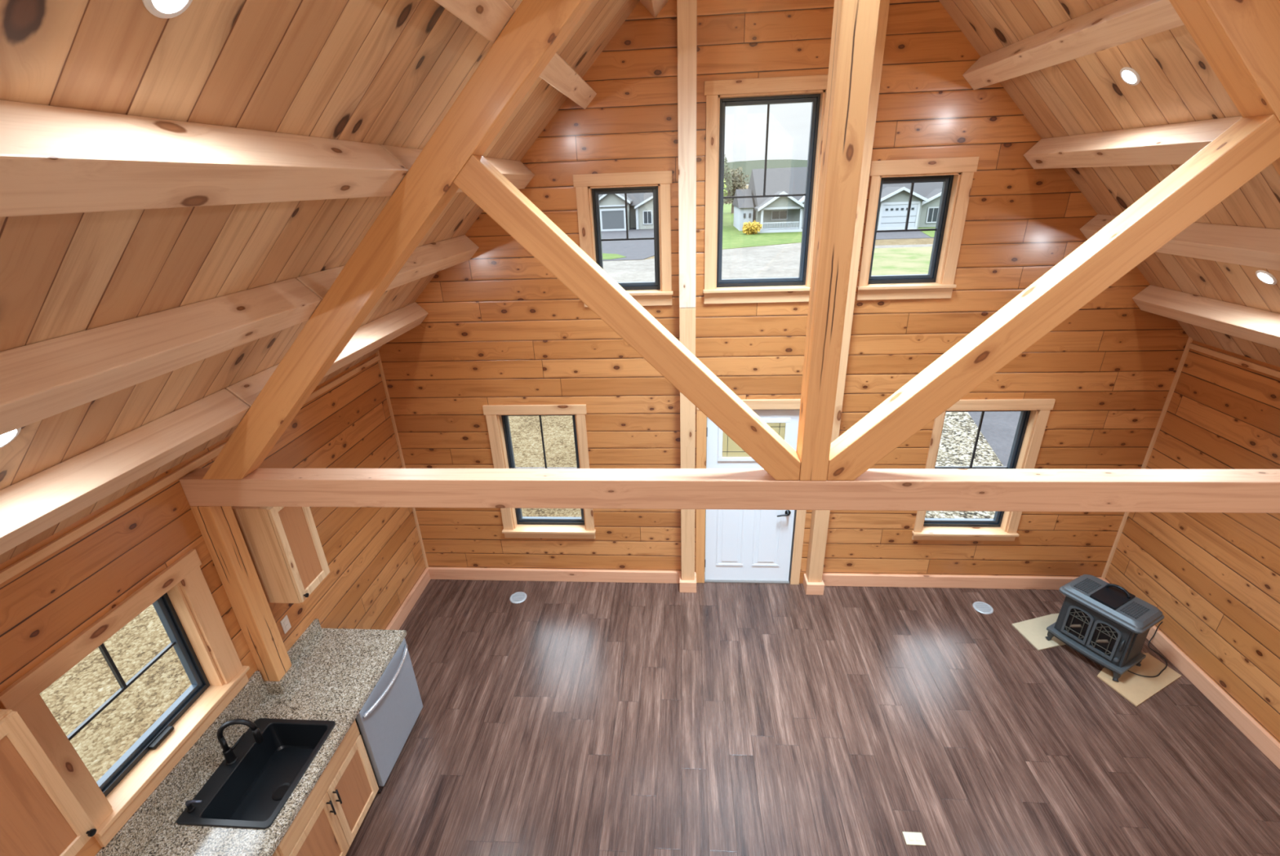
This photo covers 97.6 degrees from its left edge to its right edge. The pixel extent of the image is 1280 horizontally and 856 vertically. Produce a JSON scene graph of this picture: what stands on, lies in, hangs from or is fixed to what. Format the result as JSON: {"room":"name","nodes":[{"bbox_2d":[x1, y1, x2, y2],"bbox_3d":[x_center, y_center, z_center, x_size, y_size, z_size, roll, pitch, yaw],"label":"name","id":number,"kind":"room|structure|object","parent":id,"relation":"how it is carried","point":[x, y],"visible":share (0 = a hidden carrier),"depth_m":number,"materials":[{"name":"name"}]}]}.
{"room":"log cabin interior","nodes":[
{"label":"log cabin interior","id":0,"kind":"room"},
{"bbox_2d":[0,353,426,855],"bbox_3d":[-2.930,2.125,2.462,0.170,2.900,8.250,0,24,4],"label":"wall","id":1,"kind":"structure","parent":0,"point":[374,556],"depth_m":4.20,"materials":[{"name":"brown wood"}]},
{"bbox_2d":[0,709,97,855],"bbox_3d":[-2.692,1.657,2.088,0.367,0.782,0.778,0,24,4],"label":"upper cabinet","id":2,"kind":"object","parent":1,"relation":"attached to","point":[40,815],"visible":1,"depth_m":2.33,"materials":[{"name":"brown wood"}]},
{"bbox_2d":[0,549,249,847],"bbox_3d":[-2.845,1.470,3.193,0.222,1.095,1.093,0,24,4],"label":"window","id":3,"kind":"structure","parent":1,"relation":"in","point":[109,802],"depth_m":3.21,"materials":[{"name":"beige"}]},
{"bbox_2d":[94,671,268,855],"bbox_3d":[-2.787,2.275,3.003,0.029,0.220,2.236,0,24,4],"label":"backsplash","id":4,"kind":"structure","parent":1,"relation":"attached to","point":[131,840],"depth_m":3.36,"materials":[{"name":"stone"}]},
{"bbox_2d":[0,355,379,584],"bbox_3d":[-2.885,0.929,1.889,0.023,0.045,8.075,0,24,4],"label":"trim","id":5,"kind":"structure","parent":1,"relation":"attached to","point":[21,565],"depth_m":3.02,"materials":[{"name":"brown wood"}]},
{"bbox_2d":[231,506,329,603],"bbox_3d":[-2.547,0.818,3.988,0.367,0.782,0.347,0,24,4],"label":"upper cabinet","id":6,"kind":"object","parent":1,"relation":"attached to","point":[283,544],"visible":0.84,"depth_m":3.89,"materials":[{"name":"brown wood"}]},
{"bbox_2d":[280,615,291,634],"bbox_3d":[-2.701,1.499,4.277,0.010,0.120,0.075,0,24,4],"label":"wall outlet","id":7,"kind":"object","parent":1,"relation":"attached to","point":[285,623],"visible":1,"depth_m":4.27,"materials":[{"name":"white plastic"}]},
{"bbox_2d":[287,618,321,664],"bbox_3d":[-2.679,1.714,4.420,0.029,0.100,0.481,0,24,4],"label":"backsplash","id":8,"kind":"structure","parent":1,"relation":"attached to","point":[295,651],"depth_m":4.45,"materials":[{"name":"stone"}]},
{"bbox_2d":[385,568,430,630],"bbox_3d":[-2.565,2.084,5.821,0.037,0.150,1.764,0,24,4],"label":"baseboard","id":9,"kind":"structure","parent":1,"relation":"attached to","point":[401,615],"depth_m":6.15,"materials":[{"name":"brown wood"}]},
{"bbox_2d":[178,468,1279,513],"bbox_3d":[0.985,0.348,3.191,7.540,0.189,0.148,0,24,4],"label":"tie beam","id":10,"kind":"structure","parent":1,"relation":"attached to","point":[1125,491],"depth_m":3.16,"materials":[{"name":"brown wood"}]},
{"bbox_2d":[202,0,593,479],"bbox_3d":[-0.935,-1.339,2.591,3.521,3.521,0.148,0,24,4],"label":"rafter","id":11,"kind":"object","parent":10,"relation":"on","point":[537,29],"visible":0.95,"depth_m":2.68,"materials":[{"name":"brown wood"}]},
{"bbox_2d":[0,388,249,555],"bbox_3d":[-2.500,1.020,0.579,0.218,0.218,5.664,0,24,4],"label":"ceiling beam","id":12,"kind":"structure","parent":11,"relation":"attached to","point":[29,507],"depth_m":2.42,"materials":[{"name":"brown wood"}]},
{"bbox_2d":[0,278,321,435],"bbox_3d":[-1.936,0.480,0.298,0.218,0.218,5.664,0,24,4],"label":"ceiling beam","id":13,"kind":"structure","parent":11,"relation":"attached to","point":[39,381],"depth_m":1.94,"materials":[{"name":"brown wood"}]},
{"bbox_2d":[0,100,408,217],"bbox_3d":[-1.378,-0.053,0.020,0.218,0.218,5.664,0,24,4],"label":"ceiling beam","id":14,"kind":"structure","parent":11,"relation":"attached to","point":[54,160],"depth_m":1.41,"materials":[{"name":"brown wood"}]},
{"bbox_2d":[225,302,428,422],"bbox_3d":[-2.218,-0.615,4.279,0.218,0.218,2.424,0,24,4],"label":"ceiling beam","id":15,"kind":"structure","parent":11,"relation":"attached to","point":[368,337],"depth_m":4.39,"materials":[{"name":"brown wood"}]},
{"bbox_2d":[296,235,479,318],"bbox_3d":[-1.654,-1.155,3.998,0.218,0.218,2.424,0,24,4],"label":"ceiling beam","id":16,"kind":"structure","parent":11,"relation":"attached to","point":[425,260],"depth_m":4.09,"materials":[{"name":"brown wood"}]},
{"bbox_2d":[380,145,534,195],"bbox_3d":[-1.097,-1.688,3.720,0.218,0.218,2.424,0,24,4],"label":"ceiling beam","id":17,"kind":"structure","parent":11,"relation":"attached to","point":[516,172],"depth_m":4.08,"materials":[{"name":"brown wood"}]},
{"bbox_2d":[434,0,514,42],"bbox_3d":[-0.823,-0.584,-0.258,0.218,0.218,5.664,0,24,4],"label":"ceiling beam","id":18,"kind":"structure","parent":11,"relation":"attached to","point":[488,18],"depth_m":2.13,"materials":[{"name":"brown wood"}]},
{"bbox_2d":[493,0,596,109],"bbox_3d":[-0.542,-2.219,3.443,0.218,0.218,2.424,0,24,4],"label":"ceiling beam","id":19,"kind":"structure","parent":11,"relation":"attached to","point":[557,73],"depth_m":3.61,"materials":[{"name":"brown wood"}]},
{"bbox_2d":[640,0,668,17],"bbox_3d":[0.025,-2.761,3.160,0.218,0.218,2.424,0,24,4],"label":"ceiling beam","id":20,"kind":"structure","parent":11,"relation":"attached to","point":[654,7],"depth_m":4.15,"materials":[{"name":"brown wood"}]},
{"bbox_2d":[453,155,800,479],"bbox_3d":[0.009,-0.504,2.888,1.694,1.679,0.146,0,24,4],"label":"diagonal strut","id":21,"kind":"object","parent":10,"relation":"on","point":[482,183],"visible":1,"depth_m":2.80,"materials":[{"name":"brown wood"}]},
{"bbox_2d":[795,0,879,480],"bbox_3d":[0.899,-1.254,2.489,0.148,3.312,0.148,0,24,4],"label":"post","id":22,"kind":"object","parent":10,"relation":"on","point":[855,22],"visible":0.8,"depth_m":2.55,"materials":[{"name":"brown wood"}]},
{"bbox_2d":[826,114,1279,480],"bbox_3d":[1.867,-0.522,2.739,1.733,1.699,0.146,0,24,4],"label":"diagonal strut","id":23,"kind":"object","parent":10,"relation":"on","point":[1250,145],"visible":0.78,"depth_m":2.62,"materials":[{"name":"brown wood"}]},
{"bbox_2d":[1168,0,1279,176],"bbox_3d":[2.749,-1.378,2.294,3.567,3.567,0.148,0,24,4],"label":"rafter","id":24,"kind":"object","parent":10,"relation":"on","point":[1239,40],"visible":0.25,"depth_m":2.21,"materials":[{"name":"brown wood"}]},
{"bbox_2d":[962,0,1184,90],"bbox_3d":[2.507,-2.234,3.204,0.218,0.218,2.424,0,24,4],"label":"ceiling beam","id":25,"kind":"structure","parent":24,"relation":"attached to","point":[1120,22],"depth_m":3.12,"materials":[{"name":"brown wood"}]},
{"bbox_2d":[1023,115,1242,168],"bbox_3d":[3.104,-1.708,3.391,0.218,0.218,2.424,0,24,4],"label":"ceiling beam","id":26,"kind":"structure","parent":24,"relation":"attached to","point":[1175,144],"depth_m":3.49,"materials":[{"name":"brown wood"}]},
{"bbox_2d":[1080,214,1279,271],"bbox_3d":[3.703,-1.180,3.579,0.218,0.218,2.424,0,24,4],"label":"ceiling beam","id":27,"kind":"structure","parent":24,"relation":"attached to","point":[1251,246],"depth_m":3.49,"materials":[{"name":"brown wood"}]},
{"bbox_2d":[1132,284,1279,349],"bbox_3d":[4.309,-0.646,3.769,0.218,0.218,2.424,0,24,4],"label":"ceiling beam","id":28,"kind":"structure","parent":24,"relation":"attached to","point":[1260,326],"depth_m":4.18,"materials":[{"name":"brown wood"}]},
{"bbox_2d":[0,0,639,564],"bbox_3d":[-1.165,-0.862,0.980,3.930,4.110,8.500,0,24,4],"label":"ceiling","id":29,"kind":"structure","parent":0,"point":[388,73],"depth_m":1.91,"materials":[{"name":"brown wood"}]},
{"bbox_2d":[0,427,21,448],"bbox_3d":[-2.146,0.034,1.878,0.093,0.093,0.128,0,24,4],"label":"recessed light","id":30,"kind":"object","parent":29,"relation":"in","point":[5,439],"visible":0.65,"depth_m":1.91,"materials":[{"name":"white"}]},
{"bbox_2d":[142,0,192,18],"bbox_3d":[-1.058,-0.981,1.259,0.093,0.093,0.128,0,24,4],"label":"recessed light","id":31,"kind":"object","parent":29,"relation":"in","point":[163,9],"visible":1,"depth_m":1.28,"materials":[{"name":"white"}]},
{"bbox_2d":[378,0,1188,583],"bbox_3d":[1.130,-1.285,5.151,7.740,6.690,0.170,0,24,4],"label":"wall","id":32,"kind":"structure","parent":0,"point":[499,327],"depth_m":5.22,"materials":[{"name":"brown wood"}]},
{"bbox_2d":[376,350,428,568],"bbox_3d":[-2.558,0.437,6.086,0.025,2.650,0.025,0,24,4],"label":"trim","id":33,"kind":"structure","parent":32,"relation":"attached to","point":[380,362],"depth_m":5.93,"materials":[{"name":"brown wood"}]},
{"bbox_2d":[482,404,595,538],"bbox_3d":[-1.040,0.477,6.060,1.062,1.607,0.222,0,24,4],"label":"window","id":34,"kind":"structure","parent":32,"relation":"in","point":[541,527],"depth_m":5.97,"materials":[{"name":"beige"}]},
{"bbox_2d":[573,170,673,306],"bbox_3d":[-0.127,-1.675,5.040,0.845,1.128,0.222,0,24,4],"label":"window","id":35,"kind":"structure","parent":32,"relation":"in","point":[646,293],"depth_m":4.94,"materials":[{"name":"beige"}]},
{"bbox_2d":[695,399,806,584],"bbox_3d":[1.183,0.719,6.001,1.163,2.235,0.206,0,24,4],"label":"door","id":36,"kind":"structure","parent":32,"relation":"in","point":[743,546],"depth_m":6.12,"materials":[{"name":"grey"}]},
{"bbox_2d":[702,74,828,304],"bbox_3d":[1.076,-1.974,4.816,1.062,1.758,0.222,0,24,4],"label":"window","id":37,"kind":"structure","parent":32,"relation":"in","point":[717,290],"depth_m":4.75,"materials":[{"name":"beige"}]},
{"bbox_2d":[426,567,1105,590],"bbox_3d":[1.238,1.703,6.350,7.540,0.150,0.037,0,24,4],"label":"baseboard","id":38,"kind":"structure","parent":32,"relation":"attached to","point":[1049,583],"depth_m":6.28,"materials":[{"name":"brown wood"}]},
{"bbox_2d":[856,156,979,300],"bbox_3d":[2.336,-1.696,4.843,0.843,1.131,0.222,0,24,4],"label":"window","id":39,"kind":"structure","parent":32,"relation":"in","point":[948,171],"depth_m":4.79,"materials":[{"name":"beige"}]},
{"bbox_2d":[911,399,1055,541],"bbox_3d":[3.407,0.434,5.703,1.068,1.596,0.222,0,24,4],"label":"window","id":40,"kind":"structure","parent":32,"relation":"in","point":[994,529],"depth_m":5.62,"materials":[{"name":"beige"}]},
{"bbox_2d":[1101,337,1192,578],"bbox_3d":[4.936,0.401,5.500,0.025,2.650,0.025,0,24,4],"label":"trim","id":41,"kind":"structure","parent":32,"relation":"attached to","point":[1186,350],"depth_m":5.34,"materials":[{"name":"brown wood"}]},
{"bbox_2d":[345,579,1279,855],"bbox_3d":[0.964,3.448,2.734,7.840,0.120,8.420,0,24,4],"label":"floor","id":42,"kind":"structure","parent":0,"point":[569,718],"depth_m":4.61,"materials":[{"name":"laminate"}]},
{"bbox_2d":[271,720,378,855],"bbox_3d":[-2.346,2.581,3.745,0.752,0.889,0.845,0,24,4],"label":"base cabinet","id":43,"kind":"object","parent":42,"relation":"on","point":[330,819],"visible":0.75,"depth_m":3.71,"materials":[{"name":"brown wood"}]},
{"bbox_2d":[94,618,407,855],"bbox_3d":[-2.401,2.160,3.278,0.757,0.258,2.885,0,24,4],"label":"countertop","id":44,"kind":"structure","parent":43,"relation":"on","point":[333,673],"depth_m":3.74,"materials":[{"name":"stone"}]},
{"bbox_2d":[216,719,263,765],"bbox_3d":[-2.535,1.945,3.566,0.243,0.330,0.134,-10,25,-16],"label":"kitchen faucet","id":45,"kind":"object","parent":44,"relation":"on","point":[230,757],"visible":1,"depth_m":3.52,"materials":[{"name":"black metal"}]},
{"bbox_2d":[190,506,292,681],"bbox_3d":[-2.680,1.125,3.812,0.128,1.466,0.148,0,24,4],"label":"post","id":46,"kind":"object","parent":44,"relation":"on","point":[218,526],"visible":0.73,"depth_m":3.75,"materials":[{"name":"brown wood"}]},
{"bbox_2d":[176,718,335,829],"bbox_3d":[-2.373,2.240,3.572,0.577,0.227,0.696,0,24,4],"label":"sink","id":47,"kind":"object","parent":44,"relation":"in","point":[251,792],"visible":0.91,"depth_m":3.62,"materials":[{"name":"black"}]},
{"bbox_2d":[185,800,202,813],"bbox_3d":[-2.610,2.211,3.281,0.101,0.078,0.039,0,24,4],"label":"soap dispenser","id":48,"kind":"object","parent":47,"relation":"on","point":[191,808],"visible":1,"depth_m":3.27,"materials":[{"name":"black metal"}]},
{"bbox_2d":[355,638,422,793],"bbox_3d":[-2.245,2.262,4.470,0.783,0.884,0.716,0,24,4],"label":"dishwasher","id":49,"kind":"object","parent":42,"relation":"on","point":[387,718],"visible":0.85,"depth_m":4.35,"materials":[{"name":"grey metal"}]},
{"bbox_2d":[355,718,382,792],"bbox_3d":[-2.308,2.254,4.471,0.657,0.865,0.716,0,24,4],"label":"panel","id":50,"kind":"object","parent":49,"relation":"in","point":[380,788],"depth_m":4.13,"materials":[{"name":"beige wood"}]},
{"bbox_2d":[509,591,526,604],"bbox_3d":[-1.368,1.903,6.300,0.190,0.010,0.190,0,24,4],"label":"floor vent","id":51,"kind":"object","parent":42,"relation":"in","point":[519,597],"visible":1,"depth_m":6.29,"materials":[{"name":"grey"}]},
{"bbox_2d":[679,572,696,592],"bbox_3d":[0.542,1.742,6.335,0.188,0.140,0.189,0,24,4],"label":"plinth block","id":52,"kind":"object","parent":42,"relation":"on","point":[685,586],"visible":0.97,"depth_m":6.25,"materials":[{"name":"beige wood"}]},
{"bbox_2d":[679,307,695,580],"bbox_3d":[0.486,0.281,5.718,0.147,3.033,0.145,0,24,4],"label":"post","id":53,"kind":"object","parent":52,"relation":"on","point":[686,315],"visible":0.76,"depth_m":5.59,"materials":[{"name":"beige wood"}]},
{"bbox_2d":[676,0,697,307],"bbox_3d":[0.386,-2.294,4.588,0.147,2.589,0.145,0,24,4],"label":"post","id":54,"kind":"object","parent":53,"relation":"on","point":[686,10],"visible":1,"depth_m":4.52,"materials":[{"name":"brown wood"}]},
{"bbox_2d":[802,573,824,595],"bbox_3d":[1.927,1.736,6.227,0.188,0.140,0.189,0,24,4],"label":"plinth block","id":55,"kind":"object","parent":42,"relation":"on","point":[811,588],"visible":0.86,"depth_m":6.15,"materials":[{"name":"beige wood"}]},
{"bbox_2d":[805,0,889,582],"bbox_3d":[1.825,-0.911,5.089,0.147,5.625,0.145,0,24,4],"label":"post","id":56,"kind":"object","parent":55,"relation":"on","point":[820,518],"visible":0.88,"depth_m":4.84,"materials":[{"name":"brown wood"}]},
{"bbox_2d":[902,831,925,845],"bbox_3d":[1.895,2.839,3.877,0.128,0.010,0.082,0,24,4],"label":"floor outlet","id":57,"kind":"object","parent":42,"relation":"on","point":[911,838],"visible":1,"depth_m":3.87,"materials":[{"name":"beige plastic"}]},
{"bbox_2d":[907,835,913,840],"bbox_3d":[1.873,2.836,3.877,0.028,0.004,0.032,0,24,4],"label":"socket","id":58,"kind":"object","parent":57,"relation":"attached to","point":[909,837],"depth_m":3.88,"materials":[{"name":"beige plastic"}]},
{"bbox_2d":[914,835,919,840],"bbox_3d":[1.917,2.836,3.874,0.028,0.004,0.032,0,24,4],"label":"socket","id":59,"kind":"object","parent":57,"relation":"attached to","point":[916,837],"depth_m":3.87,"materials":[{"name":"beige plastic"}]},
{"bbox_2d":[973,601,993,614],"bbox_3d":[3.606,1.888,5.893,0.190,0.010,0.190,0,24,4],"label":"floor vent","id":60,"kind":"object","parent":42,"relation":"in","point":[981,607],"visible":1,"depth_m":5.88,"materials":[{"name":"grey"}]},
{"bbox_2d":[1011,613,1066,650],"bbox_3d":[4.099,2.008,5.571,0.698,0.012,0.359,-7,24,-11],"label":"scrap","id":61,"kind":"object","parent":42,"relation":"on","point":[1034,630],"visible":0.5,"depth_m":5.56,"materials":[{"name":"beige cardboard"}]},
{"bbox_2d":[1045,574,1164,682],"bbox_3d":[4.247,1.789,5.157,0.445,0.747,0.654,-14,26,-24],"label":"stove","id":62,"kind":"object","parent":42,"relation":"on","point":[1099,620],"visible":1,"depth_m":5.02,"materials":[{"name":"metal"}]},
{"bbox_2d":[1097,653,1181,706],"bbox_3d":[4.463,2.216,5.064,0.739,0.012,0.404,-12,26,-22],"label":"cardboard sheet","id":63,"kind":"object","parent":42,"relation":"on","point":[1136,689],"visible":0.76,"depth_m":4.99,"materials":[{"name":"beige cardboard"}]},
{"bbox_2d":[1127,621,1167,677],"bbox_3d":[4.702,2.041,5.127,0.612,0.258,0.251,-13,26,-23],"label":"power cord","id":64,"kind":"object","parent":63,"relation":"on","point":[1165,668],"visible":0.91,"depth_m":5.15,"materials":[{"name":"black plastic"}]},
{"bbox_2d":[938,0,1279,367],"bbox_3d":[2.753,-0.881,0.674,3.930,4.110,8.500,0,24,4],"label":"ceiling","id":65,"kind":"structure","parent":0,"point":[1088,94],"depth_m":3.67,"materials":[{"name":"brown wood"}]},
{"bbox_2d":[1120,66,1140,85],"bbox_3d":[2.834,-2.035,3.243,0.093,0.093,0.128,0,24,4],"label":"recessed light","id":66,"kind":"object","parent":65,"relation":"in","point":[1130,76],"visible":1,"depth_m":3.23,"materials":[{"name":"white"}]},
{"bbox_2d":[1255,270,1277,284],"bbox_3d":[4.039,-0.971,3.616,0.093,0.093,0.128,0,24,4],"label":"recessed light","id":67,"kind":"object","parent":65,"relation":"in","point":[1264,277],"visible":1,"depth_m":3.61,"materials":[{"name":"white plastic"}]},
{"bbox_2d":[1105,340,1279,743],"bbox_3d":[4.756,2.088,1.861,0.170,2.900,8.250,0,24,4],"label":"wall","id":68,"kind":"structure","parent":0,"point":[1214,578],"depth_m":4.73,"materials":[{"name":"brown wood"}]},
{"bbox_2d":[1102,579,1279,769],"bbox_3d":[4.698,3.318,2.362,0.037,0.150,8.064,0,24,4],"label":"baseboard","id":69,"kind":"structure","parent":68,"relation":"attached to","point":[1238,717],"depth_m":4.71,"materials":[{"name":"brown wood"}]},
{"bbox_2d":[1187,342,1279,378],"bbox_3d":[4.611,0.893,1.303,0.023,0.045,8.075,0,24,4],"label":"trim","id":70,"kind":"structure","parent":68,"relation":"attached to","point":[1268,371],"depth_m":4.56,"materials":[{"name":"brown wood"}]},
{"label":"outside","id":71,"kind":"structure","parent":0,"visible":0},
{"bbox_2d":[724,159,807,184],"bbox_3d":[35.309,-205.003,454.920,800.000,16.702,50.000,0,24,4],"label":"hill","id":72,"kind":"structure","parent":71,"point":[747,166],"depth_m":425.36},
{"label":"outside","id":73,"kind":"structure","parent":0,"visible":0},
{"bbox_2d":[600,227,654,261],"bbox_3d":[-2.323,-16.911,50.472,10.200,0.030,29.000,0,24,4],"label":"driveway","id":74,"kind":"structure","parent":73,"point":[633,250],"depth_m":45.95,"materials":[{"name":"concrete"}]},
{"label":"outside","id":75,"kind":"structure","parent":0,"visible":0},
{"bbox_2d":[875,231,933,239],"bbox_3d":[21.694,-16.684,47.814,8.500,0.030,10.700,0,24,4],"label":"driveway","id":76,"kind":"structure","parent":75,"point":[916,234],"depth_m":45.08,"materials":[{"name":"concrete"}]},
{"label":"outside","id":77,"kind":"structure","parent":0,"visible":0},
{"bbox_2d":[602,253,625,259],"bbox_3d":[-2.566,-12.058,39.374,3.400,0.020,3.600,0,24,4],"label":"grass patch","id":78,"kind":"structure","parent":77,"point":[605,256],"depth_m":38.97,"materials":[{"name":"green plant"}]},
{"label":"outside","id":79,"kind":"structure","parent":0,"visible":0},
{"bbox_2d":[602,242,933,282],"bbox_3d":[3.342,-9.879,33.969,120.000,0.010,22.000,0,24,4],"label":"gravel road","id":80,"kind":"structure","parent":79,"point":[783,260],"depth_m":33.78,"materials":[{"name":"grey gravel"}]},
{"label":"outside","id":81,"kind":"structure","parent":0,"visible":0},
{"bbox_2d":[39,185,933,782],"bbox_3d":[13.757,-70.171,170.924,320.000,0.400,480.000,0,24,4],"label":"ground","id":82,"kind":"structure","parent":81,"point":[85,687],"depth_m":6.12,"materials":[{"name":"beige gravel"}]},
{"bbox_2d":[599,192,653,231],"bbox_3d":[-0.176,-25.413,63.714,17.500,4.800,11.280,0,24,4],"label":"house","id":83,"kind":"structure","parent":82,"relation":"on","point":[639,206],"depth_m":59.84,"materials":[{"name":"grey"}]},
{"bbox_2d":[876,182,942,230],"bbox_3d":[27.108,-22.337,53.901,16.600,5.100,12.680,0,24,4],"label":"house","id":84,"kind":"structure","parent":82,"relation":"on","point":[895,197],"depth_m":49.54,"materials":[{"name":"grey"}]},
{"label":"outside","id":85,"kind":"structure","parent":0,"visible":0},
{"bbox_2d":[722,203,802,249],"bbox_3d":[13.287,-29.470,77.708,16.400,0.020,83.000,0,24,4],"label":"lawn","id":86,"kind":"structure","parent":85,"point":[732,238],"depth_m":47.97,"materials":[{"name":"green plant"}]},
{"bbox_2d":[723,178,727,196],"bbox_3d":[9.076,-29.566,70.886,4.115,6.000,4.194,0,24,4],"label":"tree","id":87,"kind":"object","parent":86,"relation":"on","point":[725,194],"visible":0.02,"depth_m":70.58,"materials":[{"name":"green plant"}]},
{"bbox_2d":[723,156,733,204],"bbox_3d":[11.256,-33.727,77.574,3.429,8.081,3.587,0,24,4],"label":"tree","id":88,"kind":"object","parent":86,"relation":"on","point":[726,159],"visible":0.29,"depth_m":76.97,"materials":[{"name":"green plant"}]},
{"bbox_2d":[723,167,749,213],"bbox_3d":[13.664,-34.599,81.445,4.322,6.399,4.386,0,24,4],"label":"tree","id":89,"kind":"object","parent":86,"relation":"on","point":[740,184],"visible":0.44,"depth_m":80.33,"materials":[{"name":"green plant"}]},
{"bbox_2d":[732,189,754,231],"bbox_3d":[10.418,-22.277,56.995,1.440,3.700,7.600,0,24,4],"label":"house","id":90,"kind":"structure","parent":86,"relation":"on","point":[743,207],"depth_m":54.45,"materials":[{"name":"grey"}]},
{"bbox_2d":[742,220,762,234],"bbox_3d":[10.181,-18.154,50.930,1.874,1.414,1.978,0,24,4],"label":"bush","id":91,"kind":"object","parent":86,"relation":"on","point":[749,228],"visible":0.98,"depth_m":50.60,"materials":[{"name":"yellow plant"}]},
{"bbox_2d":[747,167,807,233],"bbox_3d":[14.956,-23.147,56.331,7.700,5.500,13.680,0,24,4],"label":"house","id":92,"kind":"structure","parent":86,"relation":"on","point":[775,214],"depth_m":53.23,"materials":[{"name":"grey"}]},
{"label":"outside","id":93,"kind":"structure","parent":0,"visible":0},
{"bbox_2d":[916,226,935,237],"bbox_3d":[33.567,-16.824,47.013,21.700,0.020,10.400,0,24,4],"label":"lawn","id":94,"kind":"structure","parent":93,"point":[931,233],"depth_m":46.69,"materials":[{"name":"green plant"}]},
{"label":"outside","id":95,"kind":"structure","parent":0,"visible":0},
{"bbox_2d":[968,411,1021,469],"bbox_3d":[10.686,-0.323,11.523,9.950,0.025,11.650,0,24,4],"label":"pad","id":96,"kind":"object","parent":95,"point":[998,428],"depth_m":11.03,"materials":[{"name":"concrete"}]},
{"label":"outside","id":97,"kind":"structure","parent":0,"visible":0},
{"bbox_2d":[924,412,1005,518],"bbox_3d":[4.874,0.307,10.600,4.600,0.030,8.650,0,24,4],"label":"gravel ground","id":98,"kind":"structure","parent":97,"point":[959,431],"depth_m":10.27,"materials":[{"name":"grey gravel"}]},
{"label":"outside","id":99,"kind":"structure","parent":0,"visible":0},
{"bbox_2d":[871,246,932,275],"bbox_3d":[35.804,-8.961,28.948,54.500,0.020,16.600,0,24,4],"label":"verge","id":100,"kind":"structure","parent":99,"point":[900,260],"depth_m":32.23,"materials":[{"name":"green plant"}]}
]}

